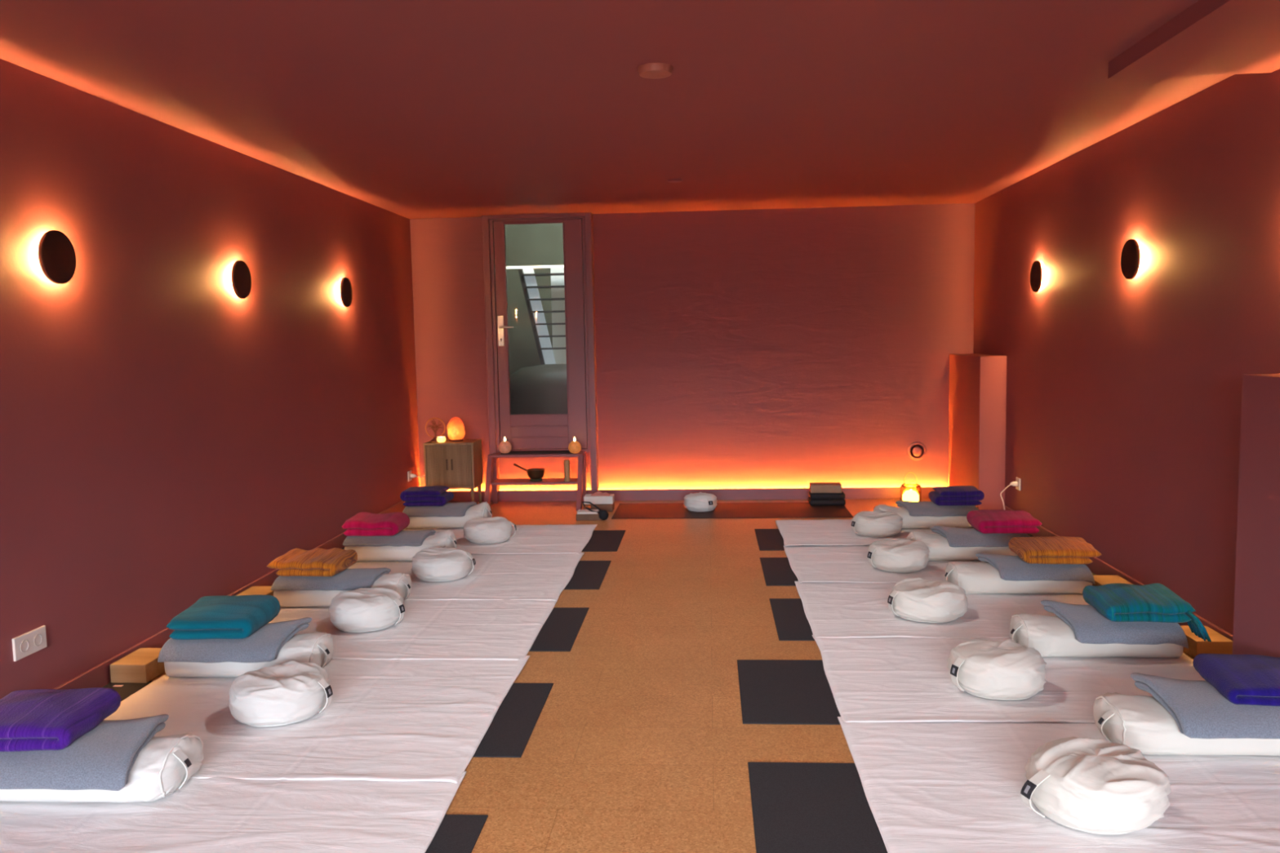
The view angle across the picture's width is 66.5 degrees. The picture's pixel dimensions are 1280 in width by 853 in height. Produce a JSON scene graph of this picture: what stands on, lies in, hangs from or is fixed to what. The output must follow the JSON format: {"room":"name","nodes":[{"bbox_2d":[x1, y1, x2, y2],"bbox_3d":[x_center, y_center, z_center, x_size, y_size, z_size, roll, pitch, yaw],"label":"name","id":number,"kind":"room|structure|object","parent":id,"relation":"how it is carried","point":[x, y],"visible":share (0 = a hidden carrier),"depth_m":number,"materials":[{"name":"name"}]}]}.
{"room":"exercise studio","nodes":[
{"label":"exercise studio","id":0,"kind":"room"},
{"bbox_2d":[0,58,420,699],"bbox_3d":[-2.440,0.057,1.785,0.200,2.375,13.600,-1,5,4],"label":"wall","id":1,"kind":"structure","parent":0,"point":[168,435],"depth_m":4.43,"materials":[{"name":"paint"}]},
{"bbox_2d":[12,625,47,661],"bbox_3d":[-2.201,0.782,3.526,0.012,0.083,0.166,-1,5,4],"label":"double socket","id":2,"kind":"object","parent":1,"relation":"attached to","point":[26,644],"visible":1,"depth_m":3.52,"materials":[{"name":"white plastic"}]},
{"bbox_2d":[37,230,75,284],"bbox_3d":[-2.199,-0.637,3.677,0.032,0.200,0.200,-1,5,4],"label":"wall lamp","id":3,"kind":"object","parent":1,"relation":"attached to","point":[56,255],"visible":1,"depth_m":3.66,"materials":[{"name":"brown metal"}]},
{"bbox_2d":[53,501,405,689],"bbox_3d":[-2.316,1.199,1.807,0.016,0.092,13.050,-1,5,4],"label":"baseboard","id":4,"kind":"structure","parent":1,"relation":"attached to","point":[99,676],"depth_m":4.25,"materials":[{"name":"red wood"}]},
{"bbox_2d":[231,260,251,298],"bbox_3d":[-2.099,-0.772,5.127,0.032,0.200,0.200,-1,5,4],"label":"wall lamp","id":5,"kind":"object","parent":1,"relation":"attached to","point":[241,277],"visible":1,"depth_m":5.11,"materials":[{"name":"brown metal"}]},
{"bbox_2d":[339,277,352,306],"bbox_3d":[-1.996,-0.910,6.612,0.032,0.200,0.200,-1,5,4],"label":"wall lamp","id":6,"kind":"object","parent":1,"relation":"attached to","point":[345,286],"visible":1,"depth_m":6.59,"materials":[{"name":"brown metal"}]},
{"bbox_2d":[0,0,1233,218],"bbox_3d":[-0.068,-1.231,1.501,5.004,0.150,13.600,-1,5,4],"label":"ceiling","id":7,"kind":"structure","parent":0,"point":[407,108],"depth_m":4.00,"materials":[{"name":"red paint"}]},
{"bbox_2d":[637,62,672,78],"bbox_3d":[0.058,-1.343,3.697,0.132,0.032,0.132,-1,5,4],"label":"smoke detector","id":8,"kind":"object","parent":7,"relation":"in","point":[649,70],"visible":1,"depth_m":3.66,"materials":[{"name":"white plastic"}]},
{"bbox_2d":[151,498,1194,852],"bbox_3d":[-0.025,1.290,1.657,5.004,0.150,13.450,-1,5,4],"label":"floor","id":9,"kind":"structure","parent":0,"point":[639,742],"depth_m":3.55,"materials":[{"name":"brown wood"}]},
{"bbox_2d":[102,680,553,757],"bbox_3d":[-1.270,1.059,3.589,1.815,0.006,0.680,-1,5,4],"label":"yoga mat","id":10,"kind":"object","parent":9,"relation":"on","point":[512,726],"visible":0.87,"depth_m":3.52,"materials":[{"name":"grey rubber"}]},
{"bbox_2d":[110,648,164,683],"bbox_3d":[-2.063,0.991,4.058,0.152,0.077,0.215,-1,5,4],"label":"block","id":11,"kind":"object","parent":10,"relation":"on","point":[142,665],"visible":0.78,"depth_m":3.96,"materials":[{"name":"brown wood"}]},
{"bbox_2d":[103,655,529,783],"bbox_3d":[-1.248,1.043,3.641,1.474,0.016,1.217,-1,5,4],"label":"sheet","id":12,"kind":"object","parent":10,"relation":"on","point":[384,720],"visible":0.56,"depth_m":3.47,"materials":[{"name":"white fabric"}]},
{"bbox_2d":[164,631,333,677],"bbox_3d":[-1.598,0.939,4.061,0.665,0.145,0.302,-1,5,4],"label":"bolster","id":13,"kind":"object","parent":12,"relation":"on","point":[317,648],"visible":0.41,"depth_m":3.94,"materials":[{"name":"white fabric"}]},
{"bbox_2d":[157,617,311,662],"bbox_3d":[-1.664,0.876,4.051,0.500,0.105,0.371,-1,5,4],"label":"pillow","id":14,"kind":"object","parent":13,"relation":"on","point":[264,645],"visible":0.67,"depth_m":3.91,"materials":[{"name":"grey fabric"}]},
{"bbox_2d":[165,595,279,639],"bbox_3d":[-1.732,0.792,4.082,0.368,0.109,0.344,-1,5,4],"label":"folded blanket","id":15,"kind":"object","parent":14,"relation":"on","point":[211,617],"visible":1,"depth_m":3.98,"materials":[{"name":"teal fabric"}]},
{"bbox_2d":[228,661,333,727],"bbox_3d":[-1.309,0.969,3.561,0.351,0.164,0.338,-4,6,-26],"label":"cushion","id":16,"kind":"object","parent":12,"relation":"on","point":[290,692],"visible":1,"depth_m":3.45,"materials":[{"name":"white fabric"}]},
{"bbox_2d":[422,439,483,503],"bbox_3d":[-1.522,0.391,7.993,0.406,0.546,0.302,-1,5,4],"label":"base cabinet","id":17,"kind":"object","parent":9,"relation":"on","point":[451,464],"visible":0.8,"depth_m":7.85,"materials":[{"name":"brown wood"}]},
{"bbox_2d":[425,417,445,441],"bbox_3d":[-1.674,0.023,7.990,0.153,0.193,0.080,2,6,30],"label":"tree ornament","id":18,"kind":"object","parent":17,"relation":"on","point":[436,426],"visible":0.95,"depth_m":7.99,"materials":[{"name":"orange metal"}]},
{"bbox_2d":[446,417,465,441],"bbox_3d":[-1.498,0.021,7.960,0.147,0.195,0.148,-1,5,4],"label":"salt lamp","id":19,"kind":"object","parent":17,"relation":"on","point":[455,427],"visible":1,"depth_m":7.91,"materials":[{"name":"orange stone"}]},
{"bbox_2d":[425,814,488,852],"bbox_3d":[-1.353,1.159,2.527,1.795,0.004,0.680,-1,5,4],"label":"yoga mat","id":20,"kind":"object","parent":9,"relation":"on","point":[456,833],"visible":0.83,"depth_m":2.69,"materials":[{"name":"grey rubber"}]},
{"bbox_2d":[0,771,466,852],"bbox_3d":[-1.317,1.146,2.533,1.485,0.015,1.209,-1,5,4],"label":"sheet","id":21,"kind":"object","parent":20,"relation":"on","point":[216,814],"visible":0.8,"depth_m":2.78,"materials":[{"name":"white fabric"}]},
{"bbox_2d":[0,733,204,802],"bbox_3d":[-1.691,1.030,3.004,0.688,0.160,0.300,-1,5,4],"label":"bolster","id":22,"kind":"object","parent":21,"relation":"on","point":[166,764],"visible":0.5,"depth_m":2.88,"materials":[{"name":"white fabric"}]},
{"bbox_2d":[0,714,168,791],"bbox_3d":[-1.742,0.980,2.991,0.555,0.110,0.378,-1,5,4],"label":"pillow","id":23,"kind":"object","parent":22,"relation":"on","point":[104,757],"visible":0.65,"depth_m":2.85,"materials":[{"name":"grey fabric"}]},
{"bbox_2d":[0,687,120,751],"bbox_3d":[-1.854,0.897,3.017,0.357,0.099,0.324,-1,5,0],"label":"folded blanket","id":24,"kind":"object","parent":23,"relation":"on","point":[37,719],"visible":1,"depth_m":2.96,"materials":[{"name":"fabric"}]},
{"bbox_2d":[342,530,625,551],"bbox_3d":[-1.044,0.777,6.633,1.845,0.004,0.670,-1,5,4],"label":"yoga mat","id":25,"kind":"object","parent":9,"relation":"on","point":[600,540],"visible":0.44,"depth_m":6.53,"materials":[{"name":"grey rubber"}]},
{"bbox_2d":[402,524,597,554],"bbox_3d":[-1.053,0.762,6.662,1.440,0.019,0.995,-1,5,4],"label":"sheet","id":26,"kind":"object","parent":25,"relation":"on","point":[527,539],"visible":0.5,"depth_m":6.56,"materials":[{"name":"white fabric"}]},
{"bbox_2d":[405,501,492,528],"bbox_3d":[-1.387,0.638,7.126,0.646,0.179,0.307,-1,5,4],"label":"bolster","id":27,"kind":"object","parent":26,"relation":"on","point":[482,510],"visible":0.6,"depth_m":6.99,"materials":[{"name":"white fabric"}]},
{"bbox_2d":[402,502,476,517],"bbox_3d":[-1.457,0.600,7.120,0.473,0.077,0.349,-1,5,4],"label":"pillow","id":28,"kind":"object","parent":27,"relation":"on","point":[449,509],"visible":0.83,"depth_m":6.99,"materials":[{"name":"grey fabric"}]},
{"bbox_2d":[400,485,453,506],"bbox_3d":[-1.558,0.501,7.142,0.351,0.124,0.284,-1,5,4],"label":"folded blanket","id":29,"kind":"object","parent":28,"relation":"on","point":[434,495],"visible":1,"depth_m":7.01,"materials":[{"name":"fabric"}]},
{"bbox_2d":[462,516,516,544],"bbox_3d":[-1.012,0.697,6.571,0.361,0.148,0.334,-1,5,4],"label":"cushion","id":30,"kind":"object","parent":26,"relation":"on","point":[495,530],"visible":1,"depth_m":6.45,"materials":[{"name":"white fabric"}]},
{"bbox_2d":[484,451,586,511],"bbox_3d":[-0.848,0.441,7.947,0.780,0.427,0.430,-1,5,4],"label":"stand","id":31,"kind":"object","parent":9,"relation":"on","point":[491,479],"visible":0.94,"depth_m":7.92,"materials":[{"name":"red wood"}]},
{"bbox_2d":[526,468,545,481],"bbox_3d":[-0.845,0.397,7.927,0.150,0.094,0.150,-1,5,4],"label":"bowl","id":32,"kind":"object","parent":31,"relation":"on","point":[535,474],"visible":1,"depth_m":7.88,"materials":[{"name":"brown metal"}]},
{"bbox_2d":[500,450,573,454],"bbox_3d":[-0.834,0.212,8.050,0.600,0.008,0.180,-1,5,4],"label":"shelf","id":33,"kind":"object","parent":31,"relation":"on","point":[511,452],"visible":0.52,"depth_m":8.01,"materials":[{"name":"red"}]},
{"bbox_2d":[498,436,511,453],"bbox_3d":[-1.106,0.151,7.998,0.107,0.134,0.107,-1,5,4],"label":"candle holder","id":34,"kind":"object","parent":33,"relation":"on","point":[504,446],"visible":1,"depth_m":7.96,"materials":[{"name":"white"}]},
{"bbox_2d":[564,459,569,481],"bbox_3d":[-0.589,0.357,7.871,0.048,0.174,0.048,-1,5,4],"label":"cylinder","id":35,"kind":"object","parent":31,"relation":"on","point":[566,462],"visible":1,"depth_m":7.85,"materials":[{"name":"brown wood"}]},
{"bbox_2d":[568,437,581,453],"bbox_3d":[-0.532,0.151,7.958,0.106,0.134,0.106,-1,5,4],"label":"candle holder","id":36,"kind":"object","parent":31,"relation":"on","point":[575,447],"visible":1,"depth_m":7.92,"materials":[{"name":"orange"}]},
{"bbox_2d":[528,607,589,651],"bbox_3d":[-1.190,0.960,4.661,1.825,0.004,0.680,-1,5,4],"label":"yoga mat","id":37,"kind":"object","parent":9,"relation":"on","point":[559,632],"visible":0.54,"depth_m":4.56,"materials":[{"name":"grey rubber"}]},
{"bbox_2d":[235,586,273,595],"bbox_3d":[-1.990,0.897,5.078,0.157,0.077,0.230,-1,5,4],"label":"block","id":38,"kind":"object","parent":37,"relation":"on","point":[254,590],"visible":0.18,"depth_m":5.08,"materials":[{"name":"brown wood"}]},
{"bbox_2d":[267,597,559,660],"bbox_3d":[-1.182,0.948,4.670,1.454,0.016,1.025,-1,5,4],"label":"sheet","id":39,"kind":"object","parent":37,"relation":"on","point":[506,629],"visible":0.58,"depth_m":4.55,"materials":[{"name":"white fabric"}]},
{"bbox_2d":[273,572,411,607],"bbox_3d":[-1.524,0.839,5.080,0.699,0.155,0.303,-1,5,4],"label":"bolster","id":40,"kind":"object","parent":39,"relation":"on","point":[401,583],"visible":0.52,"depth_m":4.96,"materials":[{"name":"white fabric"}]},
{"bbox_2d":[270,567,391,591],"bbox_3d":[-1.597,0.790,5.081,0.520,0.076,0.345,-1,5,4],"label":"pillow","id":41,"kind":"object","parent":40,"relation":"on","point":[347,580],"visible":0.73,"depth_m":4.95,"materials":[{"name":"grey fabric"}]},
{"bbox_2d":[266,547,357,576],"bbox_3d":[-1.702,0.705,5.108,0.380,0.094,0.325,-1,5,4],"label":"folded blanket","id":42,"kind":"object","parent":41,"relation":"on","point":[318,562],"visible":1,"depth_m":5.00,"materials":[{"name":"fabric"}]},
{"bbox_2d":[328,587,404,632],"bbox_3d":[-1.305,0.870,4.662,0.354,0.162,0.343,-4,6,-30],"label":"cushion","id":43,"kind":"object","parent":39,"relation":"on","point":[361,610],"visible":1,"depth_m":4.54,"materials":[{"name":"white fabric"}]},
{"bbox_2d":[564,560,611,589],"bbox_3d":[-1.114,0.864,5.699,1.835,0.004,0.670,-1,5,4],"label":"yoga mat","id":44,"kind":"object","parent":9,"relation":"on","point":[588,575],"visible":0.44,"depth_m":5.61,"materials":[{"name":"grey rubber"}]},
{"bbox_2d":[346,552,584,600],"bbox_3d":[-1.112,0.855,5.664,1.463,0.015,1.145,-1,5,4],"label":"sheet","id":45,"kind":"object","parent":44,"relation":"on","point":[522,576],"visible":0.51,"depth_m":5.53,"materials":[{"name":"white fabric"}]},
{"bbox_2d":[344,529,457,561],"bbox_3d":[-1.475,0.733,6.091,0.694,0.180,0.307,-1,5,4],"label":"bolster","id":46,"kind":"object","parent":45,"relation":"on","point":[445,539],"visible":0.61,"depth_m":5.97,"materials":[{"name":"white fabric"}]},
{"bbox_2d":[342,529,435,546],"bbox_3d":[-1.557,0.696,6.099,0.495,0.077,0.338,-1,5,4],"label":"pillow","id":47,"kind":"object","parent":46,"relation":"on","point":[403,538],"visible":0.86,"depth_m":5.97,"materials":[{"name":"grey fabric"}]},
{"bbox_2d":[341,511,409,536],"bbox_3d":[-1.646,0.606,6.106,0.368,0.107,0.311,-1,5,4],"label":"folded blanket","id":48,"kind":"object","parent":47,"relation":"on","point":[363,523],"visible":1,"depth_m":5.97,"materials":[{"name":"fabric"}]},
{"bbox_2d":[410,546,475,582],"bbox_3d":[-1.121,0.785,5.579,0.366,0.158,0.346,-1,5,4],"label":"cushion","id":49,"kind":"object","parent":45,"relation":"on","point":[437,564],"visible":1,"depth_m":5.46,"materials":[{"name":"white fabric"}]},
{"bbox_2d":[576,513,602,520],"bbox_3d":[-0.374,0.673,7.377,0.200,0.050,0.150,-1,5,4],"label":"storage box","id":50,"kind":"object","parent":9,"relation":"on","point":[579,517],"visible":0.6,"depth_m":7.30,"materials":[{"name":"beige cardboard"}]},
{"bbox_2d":[582,501,608,519],"bbox_3d":[-0.337,0.633,7.320,0.202,0.139,0.070,-1,5,4],"label":"pouch","id":51,"kind":"object","parent":50,"relation":"on","point":[603,514],"visible":1,"depth_m":7.30,"materials":[{"name":"black fabric"}]},
{"bbox_2d":[591,502,614,511],"bbox_3d":[-0.294,0.635,7.730,0.170,0.060,0.150,-1,5,4],"label":"cardboard box","id":52,"kind":"object","parent":9,"relation":"on","point":[609,508],"visible":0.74,"depth_m":7.65,"materials":[{"name":"brown cardboard"}]},
{"bbox_2d":[583,493,614,504],"bbox_3d":[-0.322,0.574,7.726,0.230,0.062,0.130,-1,5,4],"label":"tissue box","id":53,"kind":"object","parent":52,"relation":"on","point":[610,500],"visible":0.97,"depth_m":7.66,"materials":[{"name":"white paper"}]},
{"bbox_2d":[611,502,853,519],"bbox_3d":[0.706,0.653,7.617,1.800,0.004,0.660,-1,5,4],"label":"yoga mat","id":54,"kind":"object","parent":9,"relation":"on","point":[797,509],"visible":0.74,"depth_m":7.55,"materials":[{"name":"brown rubber"}]},
{"bbox_2d":[684,492,717,511],"bbox_3d":[0.473,0.588,7.627,0.263,0.133,0.270,-1,5,4],"label":"cushion","id":55,"kind":"object","parent":54,"relation":"on","point":[695,502],"visible":1,"depth_m":7.53,"materials":[{"name":"white fabric"}]},
{"bbox_2d":[808,490,845,505],"bbox_3d":[1.490,0.570,7.802,0.280,0.098,0.180,-1,5,4],"label":"blanket","id":56,"kind":"object","parent":54,"relation":"on","point":[814,499],"visible":0.94,"depth_m":7.72,"materials":[{"name":"black fabric"}]},
{"bbox_2d":[809,482,841,493],"bbox_3d":[1.480,0.488,7.795,0.245,0.064,0.150,0,5,7],"label":"block","id":57,"kind":"object","parent":56,"relation":"on","point":[815,487],"visible":1,"depth_m":7.73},
{"bbox_2d":[737,659,840,724],"bbox_3d":[1.301,1.000,3.700,1.840,0.004,0.675,-1,5,4],"label":"yoga mat","id":58,"kind":"object","parent":9,"relation":"on","point":[772,691],"visible":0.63,"depth_m":3.70,"materials":[{"name":"grey rubber"}]},
{"bbox_2d":[812,635,1205,723],"bbox_3d":[1.486,0.971,3.848,1.500,0.017,1.017,-1,5,4],"label":"sheet","id":59,"kind":"object","parent":58,"relation":"on","point":[898,679],"visible":0.56,"depth_m":3.75,"materials":[{"name":"white fabric"}]},
{"bbox_2d":[946,639,1046,700],"bbox_3d":[1.335,0.906,3.672,0.358,0.168,0.342,-1,5,4],"label":"cushion","id":60,"kind":"object","parent":59,"relation":"on","point":[1006,669],"visible":1,"depth_m":3.56,"materials":[{"name":"beige fabric"}]},
{"bbox_2d":[1009,613,1183,657],"bbox_3d":[1.887,0.866,4.101,0.666,0.148,0.289,-1,5,4],"label":"bolster","id":61,"kind":"object","parent":59,"relation":"on","point":[1051,636],"visible":0.62,"depth_m":3.98,"materials":[{"name":"beige fabric"}]},
{"bbox_2d":[1040,600,1188,648],"bbox_3d":[1.967,0.816,4.085,0.470,0.123,0.372,-1,5,4],"label":"pillow","id":62,"kind":"object","parent":61,"relation":"on","point":[1089,626],"visible":0.73,"depth_m":3.93,"materials":[{"name":"grey fabric"}]},
{"bbox_2d":[1082,582,1211,641],"bbox_3d":[2.075,0.754,4.024,0.396,0.155,0.378,-1,5,4],"label":"folded blanket","id":63,"kind":"object","parent":62,"relation":"on","point":[1116,602],"visible":1,"depth_m":3.94,"materials":[{"name":"teal fabric"}]},
{"bbox_2d":[769,598,814,640],"bbox_3d":[1.554,0.910,4.633,1.825,0.004,0.690,-1,5,4],"label":"yoga mat","id":64,"kind":"object","parent":9,"relation":"on","point":[792,624],"visible":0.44,"depth_m":4.65,"materials":[{"name":"grey rubber"}]},
{"bbox_2d":[794,581,1088,638],"bbox_3d":[1.558,0.882,4.800,1.505,0.019,1.035,-1,5,4],"label":"sheet","id":65,"kind":"object","parent":64,"relation":"on","point":[831,609],"visible":0.59,"depth_m":4.70,"materials":[{"name":"white fabric"}]},
{"bbox_2d":[887,577,968,622],"bbox_3d":[1.357,0.819,4.638,0.375,0.165,0.359,-1,5,4],"label":"cushion","id":66,"kind":"object","parent":65,"relation":"on","point":[918,599],"visible":1,"depth_m":4.52,"materials":[{"name":"beige fabric"}]},
{"bbox_2d":[944,560,1092,594],"bbox_3d":[1.946,0.777,5.089,0.721,0.144,0.292,-1,5,4],"label":"bolster","id":67,"kind":"object","parent":65,"relation":"on","point":[975,578],"visible":0.62,"depth_m":4.96,"materials":[{"name":"beige fabric"}]},
{"bbox_2d":[975,553,1094,584],"bbox_3d":[2.038,0.728,5.068,0.502,0.106,0.358,-1,5,4],"label":"pillow","id":68,"kind":"object","parent":67,"relation":"on","point":[1010,567],"visible":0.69,"depth_m":4.93,"materials":[{"name":"grey fabric"}]},
{"bbox_2d":[1008,536,1101,564],"bbox_3d":[2.141,0.636,5.060,0.393,0.093,0.324,-1,5,4],"label":"folded blanket","id":69,"kind":"object","parent":68,"relation":"on","point":[1037,549],"visible":1,"depth_m":4.94,"materials":[{"name":"fabric"}]},
{"bbox_2d":[747,762,887,852],"bbox_3d":[1.236,1.091,2.716,1.835,0.004,0.675,-1,5,4],"label":"yoga mat","id":70,"kind":"object","parent":9,"relation":"on","point":[797,807],"visible":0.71,"depth_m":2.79,"materials":[{"name":"grey rubber"}]},
{"bbox_2d":[837,716,1279,852],"bbox_3d":[1.412,1.062,2.864,1.504,0.019,1.097,-1,5,4],"label":"sheet","id":71,"kind":"object","parent":70,"relation":"on","point":[929,787],"visible":0.7,"depth_m":2.83,"materials":[{"name":"white fabric"}]},
{"bbox_2d":[1020,737,1171,835],"bbox_3d":[1.271,0.992,2.725,0.368,0.173,0.382,3,6,36],"label":"cushion","id":72,"kind":"object","parent":71,"relation":"on","point":[1097,786],"visible":1,"depth_m":2.62,"materials":[{"name":"beige fabric"}]},
{"bbox_2d":[1093,692,1279,755],"bbox_3d":[1.836,0.958,3.167,0.708,0.139,0.297,-1,5,4],"label":"bolster","id":73,"kind":"object","parent":71,"relation":"on","point":[1141,723],"visible":0.68,"depth_m":3.05,"materials":[{"name":"beige fabric"}]},
{"bbox_2d":[1129,672,1279,738],"bbox_3d":[1.913,0.896,3.148,0.516,0.122,0.382,-1,5,4],"label":"pillow","id":74,"kind":"object","parent":73,"relation":"on","point":[1199,711],"visible":0.75,"depth_m":3.03,"materials":[{"name":"grey fabric"}]},
{"bbox_2d":[1192,653,1279,706],"bbox_3d":[2.022,0.818,3.176,0.323,0.078,0.331,0,5,10],"label":"folded blanket","id":75,"kind":"object","parent":74,"relation":"on","point":[1241,679],"visible":1,"depth_m":3.13,"materials":[{"name":"fabric"}]},
{"bbox_2d":[754,528,1034,551],"bbox_3d":[1.685,0.741,6.455,1.815,0.004,0.680,-1,5,4],"label":"yoga mat","id":76,"kind":"object","parent":9,"relation":"on","point":[768,540],"visible":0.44,"depth_m":6.48,"materials":[{"name":"grey rubber"}]},
{"bbox_2d":[775,519,940,546],"bbox_3d":[1.694,0.710,6.624,1.492,0.017,0.910,-1,5,4],"label":"sheet","id":77,"kind":"object","parent":76,"relation":"on","point":[827,531],"visible":0.44,"depth_m":6.58,"materials":[{"name":"white fabric"}]},
{"bbox_2d":[850,510,902,537],"bbox_3d":[1.581,0.650,6.542,0.346,0.147,0.337,-1,5,4],"label":"cushion","id":78,"kind":"object","parent":77,"relation":"on","point":[876,523],"visible":1,"depth_m":6.42,"materials":[{"name":"beige fabric"}]},
{"bbox_2d":[873,504,973,528],"bbox_3d":[1.971,0.618,6.777,0.728,0.153,0.304,-1,5,4],"label":"bolster","id":79,"kind":"object","parent":77,"relation":"on","point":[908,522],"visible":0.4,"depth_m":6.65,"materials":[{"name":"beige fabric"}]},
{"bbox_2d":[895,500,978,516],"bbox_3d":[2.059,0.572,6.767,0.515,0.096,0.352,-1,5,4],"label":"pillow","id":80,"kind":"object","parent":79,"relation":"on","point":[919,508],"visible":0.8,"depth_m":6.63,"materials":[{"name":"grey fabric"}]},
{"bbox_2d":[928,485,984,506],"bbox_3d":[2.184,0.472,6.753,0.346,0.109,0.289,-1,5,4],"label":"folded blanket","id":81,"kind":"object","parent":80,"relation":"on","point":[953,495],"visible":1,"depth_m":6.63,"materials":[{"name":"fabric"}]},
{"bbox_2d":[900,471,921,502],"bbox_3d":[2.126,0.490,7.670,0.160,0.267,0.160,-1,5,4],"label":"glass lantern","id":82,"kind":"object","parent":9,"relation":"on","point":[909,491],"visible":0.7,"depth_m":7.61,"materials":[{"name":"brown"}]},
{"bbox_2d":[900,482,921,502],"bbox_3d":[2.127,0.535,7.674,0.160,0.175,0.160,-1,5,4],"label":"glass jar","id":83,"kind":"object","parent":82,"relation":"on","point":[909,491],"depth_m":7.61,"materials":[{"name":"brown"}]},
{"bbox_2d":[760,557,1096,586],"bbox_3d":[1.619,0.823,5.576,1.825,0.004,0.670,-1,5,4],"label":"yoga mat","id":84,"kind":"object","parent":9,"relation":"on","point":[777,571],"visible":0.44,"depth_m":5.59,"materials":[{"name":"grey rubber"}]},
{"bbox_2d":[783,545,986,583],"bbox_3d":[1.631,0.795,5.738,1.499,0.018,0.990,-1,5,4],"label":"sheet","id":85,"kind":"object","parent":84,"relation":"on","point":[809,563],"visible":0.44,"depth_m":5.65,"materials":[{"name":"white fabric"}]},
{"bbox_2d":[867,537,929,573],"bbox_3d":[1.473,0.732,5.587,0.356,0.161,0.341,-1,5,4],"label":"cushion","id":86,"kind":"object","parent":85,"relation":"on","point":[888,554],"visible":1,"depth_m":5.47,"materials":[{"name":"beige fabric"}]},
{"bbox_2d":[906,531,1017,560],"bbox_3d":[1.948,0.703,5.831,0.730,0.157,0.297,-1,5,4],"label":"bolster","id":87,"kind":"object","parent":85,"relation":"on","point":[940,549],"visible":0.44,"depth_m":5.71,"materials":[{"name":"beige fabric"}]},
{"bbox_2d":[929,525,1030,546],"bbox_3d":[2.029,0.658,5.814,0.532,0.102,0.354,-1,5,4],"label":"pillow","id":88,"kind":"object","parent":87,"relation":"on","point":[955,536],"visible":0.65,"depth_m":5.69,"materials":[{"name":"grey fabric"}]},
{"bbox_2d":[966,509,1041,533],"bbox_3d":[2.158,0.562,5.813,0.374,0.102,0.299,-1,5,4],"label":"folded blanket","id":89,"kind":"object","parent":88,"relation":"on","point":[985,521],"visible":1,"depth_m":5.69,"materials":[{"name":"fabric"}]},
{"bbox_2d":[1092,575,1133,586],"bbox_3d":[2.397,0.821,4.974,0.158,0.077,0.220,-1,5,4],"label":"block","id":90,"kind":"object","parent":9,"relation":"on","point":[1100,580],"visible":0.18,"depth_m":4.97,"materials":[{"name":"brown wood"}]},
{"bbox_2d":[1180,626,1232,657],"bbox_3d":[2.350,0.903,4.089,0.146,0.077,0.220,-1,5,4],"label":"block","id":91,"kind":"object","parent":9,"relation":"on","point":[1220,644],"visible":0.42,"depth_m":3.98,"materials":[{"name":"brown wood"}]},
{"bbox_2d":[409,203,974,491],"bbox_3d":[0.412,-0.584,8.197,5.004,2.375,0.250,-1,5,4],"label":"wall","id":92,"kind":"structure","parent":0,"point":[785,348],"depth_m":8.03,"materials":[{"name":"red paint"}]},
{"bbox_2d":[481,212,599,491],"bbox_3d":[-0.812,-0.609,8.214,0.900,2.281,0.341,-1,5,4],"label":"door","id":93,"kind":"structure","parent":92,"relation":"in","point":[538,268],"depth_m":8.09,"materials":[{"name":"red wood"}]},
{"bbox_2d":[448,487,935,502],"bbox_3d":[0.327,0.567,8.159,4.410,0.092,0.050,-1,5,4],"label":"trim","id":94,"kind":"structure","parent":92,"relation":"attached to","point":[855,492],"depth_m":8.13,"materials":[{"name":"red paint"}]},
{"bbox_2d":[906,441,926,460],"bbox_3d":[2.271,0.203,8.006,0.156,0.156,0.020,-1,5,4],"label":"air vent","id":95,"kind":"object","parent":92,"relation":"in","point":[917,451],"visible":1,"depth_m":8.00,"materials":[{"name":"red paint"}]},
{"bbox_2d":[973,68,1279,635],"bbox_3d":[2.352,-0.004,1.447,0.200,2.375,13.600,-1,5,4],"label":"wall","id":96,"kind":"structure","parent":0,"point":[1123,412],"depth_m":4.78,"materials":[{"name":"paint"}]},
{"bbox_2d":[948,353,1006,510],"bbox_3d":[2.586,0.038,7.526,0.189,1.175,0.900,-1,5,4],"label":"pillar","id":97,"kind":"structure","parent":96,"relation":"attached to","point":[977,382],"depth_m":7.12,"materials":[{"name":"paint"}]},
{"bbox_2d":[1030,260,1042,292],"bbox_3d":[2.565,-0.970,6.306,0.032,0.200,0.200,-1,5,4],"label":"wall lamp","id":98,"kind":"object","parent":96,"relation":"attached to","point":[1036,273],"visible":1,"depth_m":6.28,"materials":[{"name":"brown metal"}]},
{"bbox_2d":[1002,505,1232,640],"bbox_3d":[2.232,1.179,1.062,0.016,0.092,12.200,-1,5,4],"label":"baseboard","id":99,"kind":"structure","parent":96,"relation":"attached to","point":[1099,567],"depth_m":5.24,"materials":[{"name":"red paint"}]},
{"bbox_2d":[1120,239,1140,279],"bbox_3d":[2.468,-0.839,4.900,0.032,0.200,0.200,-1,5,4],"label":"wall lamp","id":100,"kind":"object","parent":96,"relation":"attached to","point":[1131,252],"visible":1,"depth_m":4.88,"materials":[{"name":"brown metal"}]},
{"bbox_2d":[1107,0,1279,78],"bbox_3d":[1.785,-0.956,-0.731,0.599,0.062,8.970,-1,5,4],"label":"beam","id":101,"kind":"structure","parent":96,"relation":"attached to","point":[1208,37],"depth_m":3.34,"materials":[{"name":"red paint"}]},
{"bbox_2d":[1232,373,1279,657],"bbox_3d":[2.282,0.441,3.144,0.189,1.182,0.980,-1,5,4],"label":"pillar","id":102,"kind":"structure","parent":96,"relation":"attached to","point":[1256,615],"depth_m":3.49,"materials":[{"name":"paint"}]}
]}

